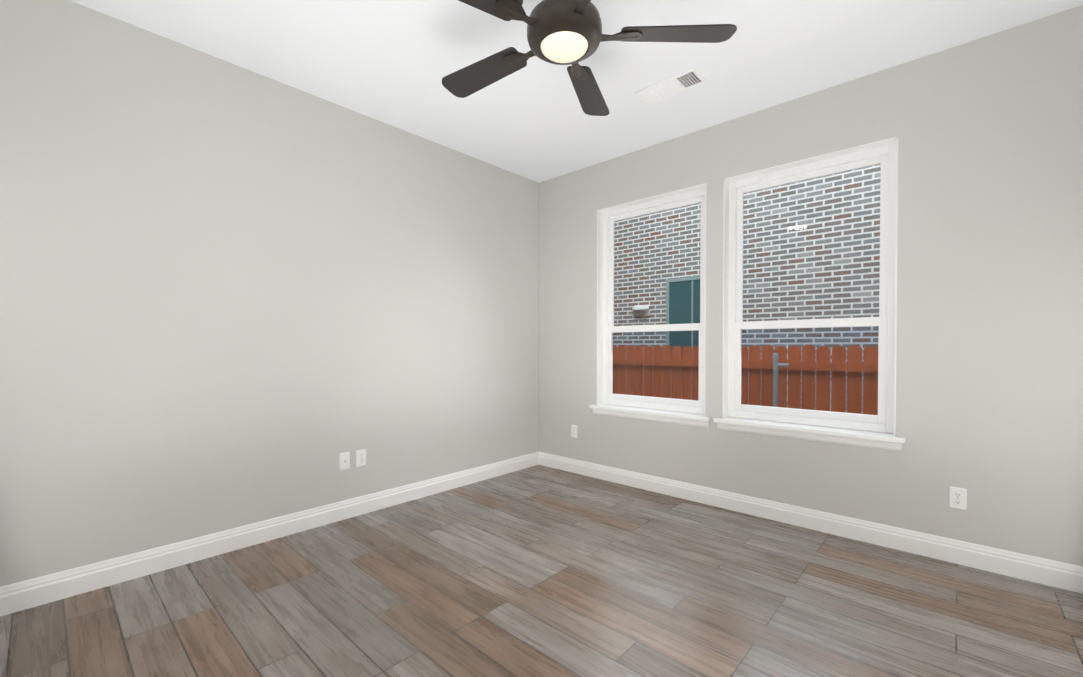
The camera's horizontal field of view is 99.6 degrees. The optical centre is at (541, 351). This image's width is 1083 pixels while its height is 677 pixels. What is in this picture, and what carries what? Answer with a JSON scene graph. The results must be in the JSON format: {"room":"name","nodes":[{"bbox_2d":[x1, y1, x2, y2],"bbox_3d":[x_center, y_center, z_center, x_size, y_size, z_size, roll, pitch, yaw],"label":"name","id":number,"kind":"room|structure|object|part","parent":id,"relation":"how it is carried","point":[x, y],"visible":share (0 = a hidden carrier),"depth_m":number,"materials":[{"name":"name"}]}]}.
{"room":"empty bedroom","nodes":[
{"label":"empty bedroom","id":0,"kind":"room"},
{"bbox_2d":[0,0,538,586],"bbox_3d":[-1.358,-0.256,3.104,0.140,2.740,4.080,1,1,42],"label":"wall","id":1,"kind":"structure","parent":0,"point":[232,296],"depth_m":2.53,"materials":[{"name":"beige paint"}]},
{"bbox_2d":[0,452,538,616],"bbox_3d":[-1.301,1.053,3.069,0.016,0.122,3.800,1,1,42],"label":"baseboard","id":2,"kind":"structure","parent":1,"relation":"attached to","point":[29,593],"depth_m":2.53,"materials":[{"name":"white"}]},
{"bbox_2d":[339,452,349,470],"bbox_3d":[-1.311,0.730,3.054,0.015,0.115,0.070,1,1,42],"label":"electrical outlet","id":3,"kind":"object","parent":1,"relation":"attached to","point":[344,461],"visible":1,"depth_m":3.05,"materials":[{"name":"white plastic"}]},
{"bbox_2d":[356,449,365,466],"bbox_3d":[-1.236,0.728,3.141,0.008,0.115,0.070,1,1,42],"label":"electrical outlet","id":4,"kind":"object","parent":1,"relation":"attached to","point":[360,458],"visible":1,"depth_m":3.14,"materials":[{"name":"white plastic"}]},
{"bbox_2d":[0,465,1082,676],"bbox_3d":[0.097,1.161,1.795,4.080,0.060,4.080,1,1,42],"label":"floor","id":5,"kind":"structure","parent":0,"point":[539,571],"depth_m":2.04,"materials":[{"name":"brown wood"}]},
{"bbox_2d":[70,0,1082,182],"bbox_3d":[0.097,-1.649,1.759,4.080,0.080,4.080,1,1,42],"label":"ceiling","id":6,"kind":"structure","parent":0,"point":[392,62],"depth_m":2.50,"materials":[{"name":"white paint"}]},
{"bbox_2d":[442,0,736,115],"bbox_3d":[0.056,-1.435,1.943,1.347,0.354,1.368,1,1,42],"label":"ceiling fan","id":7,"kind":"object","parent":6,"relation":"hanging from","point":[564,32],"visible":1,"depth_m":1.92,"materials":[{"name":"brown metal"}]},
{"bbox_3d":[-0.289,-1.345,2.208,0.481,0.036,0.174,1,1,42],"label":"blade","id":8,"kind":"part","parent":7,"relation":"part of","materials":[{"name":"grey"}]},
{"bbox_3d":[-0.292,-1.338,1.661,0.216,0.036,0.481,1,1,42],"label":"blade","id":9,"kind":"part","parent":7,"relation":"part of","materials":[{"name":"grey"}]},
{"bbox_3d":[0.243,-1.347,2.384,0.292,0.036,0.466,1,1,42],"label":"blade","id":10,"kind":"part","parent":7,"relation":"part of","materials":[{"name":"grey"}]},
{"bbox_3d":[0.570,-1.341,1.930,0.415,0.036,0.389,1,1,42],"label":"blade","id":11,"kind":"part","parent":7,"relation":"part of","materials":[{"name":"grey wood"}]},
{"bbox_2d":[635,68,706,104],"bbox_3d":[0.788,-1.618,2.799,0.385,0.009,0.185,1,1,42],"label":"ceiling vent","id":12,"kind":"object","parent":6,"relation":"in","point":[674,85],"visible":1,"depth_m":2.79,"materials":[{"name":"white metal"}]},
{"bbox_2d":[539,5,1082,565],"bbox_3d":[1.425,-0.258,3.232,3.800,2.740,0.140,1,1,42],"label":"wall","id":13,"kind":"structure","parent":0,"point":[987,131],"depth_m":2.48,"materials":[{"name":"beige paint"}]},
{"bbox_2d":[571,425,576,437],"bbox_3d":[0.296,0.725,4.174,0.070,0.115,0.008,1,1,42],"label":"electrical outlet","id":14,"kind":"object","parent":13,"relation":"attached to","point":[573,431],"visible":1,"depth_m":4.17,"materials":[{"name":"white plastic"}]},
{"bbox_2d":[589,404,710,421],"bbox_3d":[0.853,0.481,3.691,1.060,0.030,0.138,1,1,42],"label":"window sill","id":15,"kind":"structure","parent":13,"relation":"attached to","point":[679,415],"depth_m":3.60,"materials":[{"name":"white wood"}]},
{"bbox_2d":[593,409,708,427],"bbox_3d":[0.836,0.523,3.673,1.030,0.052,0.017,1,1,42],"label":"apron","id":16,"kind":"object","parent":13,"relation":"attached to","point":[704,424],"visible":0.75,"depth_m":3.62,"materials":[{"name":"white wood"}]},
{"bbox_2d":[597,183,705,415],"bbox_3d":[0.870,-0.384,3.698,0.970,1.700,0.082,1,1,42],"label":"window casing","id":17,"kind":"structure","parent":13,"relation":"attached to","point":[600,212],"depth_m":4.00,"materials":[{"name":"white wood"}]},
{"bbox_2d":[603,189,704,413],"bbox_3d":[0.915,-0.385,3.748,0.970,1.700,0.064,1,1,42],"label":"window","id":18,"kind":"structure","parent":13,"relation":"in","point":[648,205],"depth_m":3.77,"materials":[{"name":"white plastic"}]},
{"bbox_3d":[0.905,0.096,3.743,0.866,0.636,0.034,1,1,42],"label":"window sash","id":19,"kind":"part","parent":18,"relation":"part of","materials":[{"name":"white plastic"}]},
{"bbox_2d":[613,331,698,398],"bbox_3d":[0.935,0.109,3.776,0.866,0.608,0.001,1,1,42],"label":"screen","id":20,"kind":"object","parent":18,"relation":"attached to","point":[655,363],"depth_m":3.76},
{"bbox_3d":[0.925,-0.677,3.755,0.866,1.012,0.022,1,1,42],"label":"window sash","id":21,"kind":"part","parent":18,"relation":"part of","materials":[{"name":"white plastic"}]},
{"bbox_2d":[714,417,904,443],"bbox_3d":[1.666,0.491,2.950,1.070,0.030,0.138,1,1,42],"label":"window sill","id":22,"kind":"structure","parent":13,"relation":"attached to","point":[868,435],"depth_m":2.85,"materials":[{"name":"white wood"}]},
{"bbox_2d":[717,423,901,451],"bbox_3d":[1.649,0.532,2.932,1.040,0.052,0.017,1,1,42],"label":"apron","id":23,"kind":"object","parent":13,"relation":"attached to","point":[831,439],"visible":0.75,"depth_m":2.86,"materials":[{"name":"white wood"}]},
{"bbox_2d":[723,136,897,435],"bbox_3d":[1.682,-0.374,2.957,0.980,1.700,0.082,1,1,42],"label":"window casing","id":24,"kind":"structure","parent":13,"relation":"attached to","point":[865,147],"depth_m":3.14,"materials":[{"name":"white wood"}]},
{"bbox_2d":[539,452,1082,593],"bbox_3d":[1.372,1.052,3.191,3.800,0.122,0.016,1,1,42],"label":"baseboard","id":25,"kind":"structure","parent":13,"relation":"attached to","point":[1058,574],"depth_m":2.72,"materials":[{"name":"white"}]},
{"bbox_2d":[728,143,896,433],"bbox_3d":[1.727,-0.375,3.006,0.980,1.700,0.064,1,1,42],"label":"window","id":26,"kind":"structure","parent":13,"relation":"in","point":[888,426],"depth_m":2.92,"materials":[{"name":"white plastic"}]},
{"bbox_2d":[741,326,877,413],"bbox_3d":[1.748,0.119,3.035,0.876,0.608,0.001,1,1,42],"label":"screen","id":27,"kind":"object","parent":26,"relation":"attached to","point":[810,368],"depth_m":3.00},
{"bbox_3d":[1.717,0.105,3.001,0.876,0.636,0.034,1,1,42],"label":"window sash","id":28,"kind":"part","parent":26,"relation":"part of","materials":[{"name":"white plastic"}]},
{"bbox_3d":[1.738,-0.667,3.014,0.876,1.012,0.022,1,1,42],"label":"window sash","id":29,"kind":"part","parent":26,"relation":"part of","materials":[{"name":"white plastic"}]},
{"bbox_2d":[949,486,966,509],"bbox_3d":[2.210,0.777,2.429,0.070,0.115,0.008,1,1,42],"label":"electrical outlet","id":30,"kind":"object","parent":13,"relation":"attached to","point":[957,498],"visible":1,"depth_m":2.43,"materials":[{"name":"white plastic"}]},
{"label":"outside","id":31,"kind":"structure","parent":0,"visible":0},
{"bbox_3d":[4.531,1.470,6.512,16.000,0.100,8.860,1,1,42],"label":"ground","id":32,"kind":"structure","parent":31,"visible":0},
{"bbox_2d":[613,164,880,432],"bbox_3d":[3.877,-2.245,5.748,16.000,7.350,0.300,1,1,42],"label":"brick house","id":33,"kind":"structure","parent":32,"relation":"on","point":[623,256],"depth_m":6.11,"materials":[{"name":"grey brick"}]},
{"bbox_2d":[632,305,648,316],"bbox_3d":[1.600,-0.682,7.515,0.297,0.189,0.189,1,1,42],"label":"wall fixture","id":34,"kind":"object","parent":33,"relation":"attached to","point":[640,312],"depth_m":7.51,"materials":[{"name":"white metal"}]},
{"bbox_2d":[666,276,699,371],"bbox_3d":[2.303,-0.416,6.983,0.860,1.460,0.028,1,1,42],"label":"trim","id":35,"kind":"structure","parent":33,"relation":"attached to","point":[668,281],"depth_m":7.19,"materials":[{"name":"teal"}]},
{"bbox_2d":[669,279,699,368],"bbox_3d":[2.309,-0.416,6.990,0.760,1.360,0.010,1,1,42],"label":"pane","id":36,"kind":"object","parent":35,"relation":"attached to","point":[683,288],"depth_m":7.08,"materials":[{"name":"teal glass"}]},
{"bbox_2d":[607,345,889,433],"bbox_3d":[2.663,0.664,5.119,13.104,1.488,0.056,1,1,42],"label":"fence","id":37,"kind":"object","parent":32,"relation":"on","point":[794,360],"depth_m":5.14,"materials":[{"name":"brown wood"}]},
{"bbox_2d":[773,353,788,406],"bbox_3d":[2.598,0.725,4.977,0.160,1.430,0.060,1,1,42],"label":"fence post","id":38,"kind":"object","parent":32,"relation":"on","point":[775,360],"depth_m":4.98,"materials":[{"name":"grey metal"}]}
]}

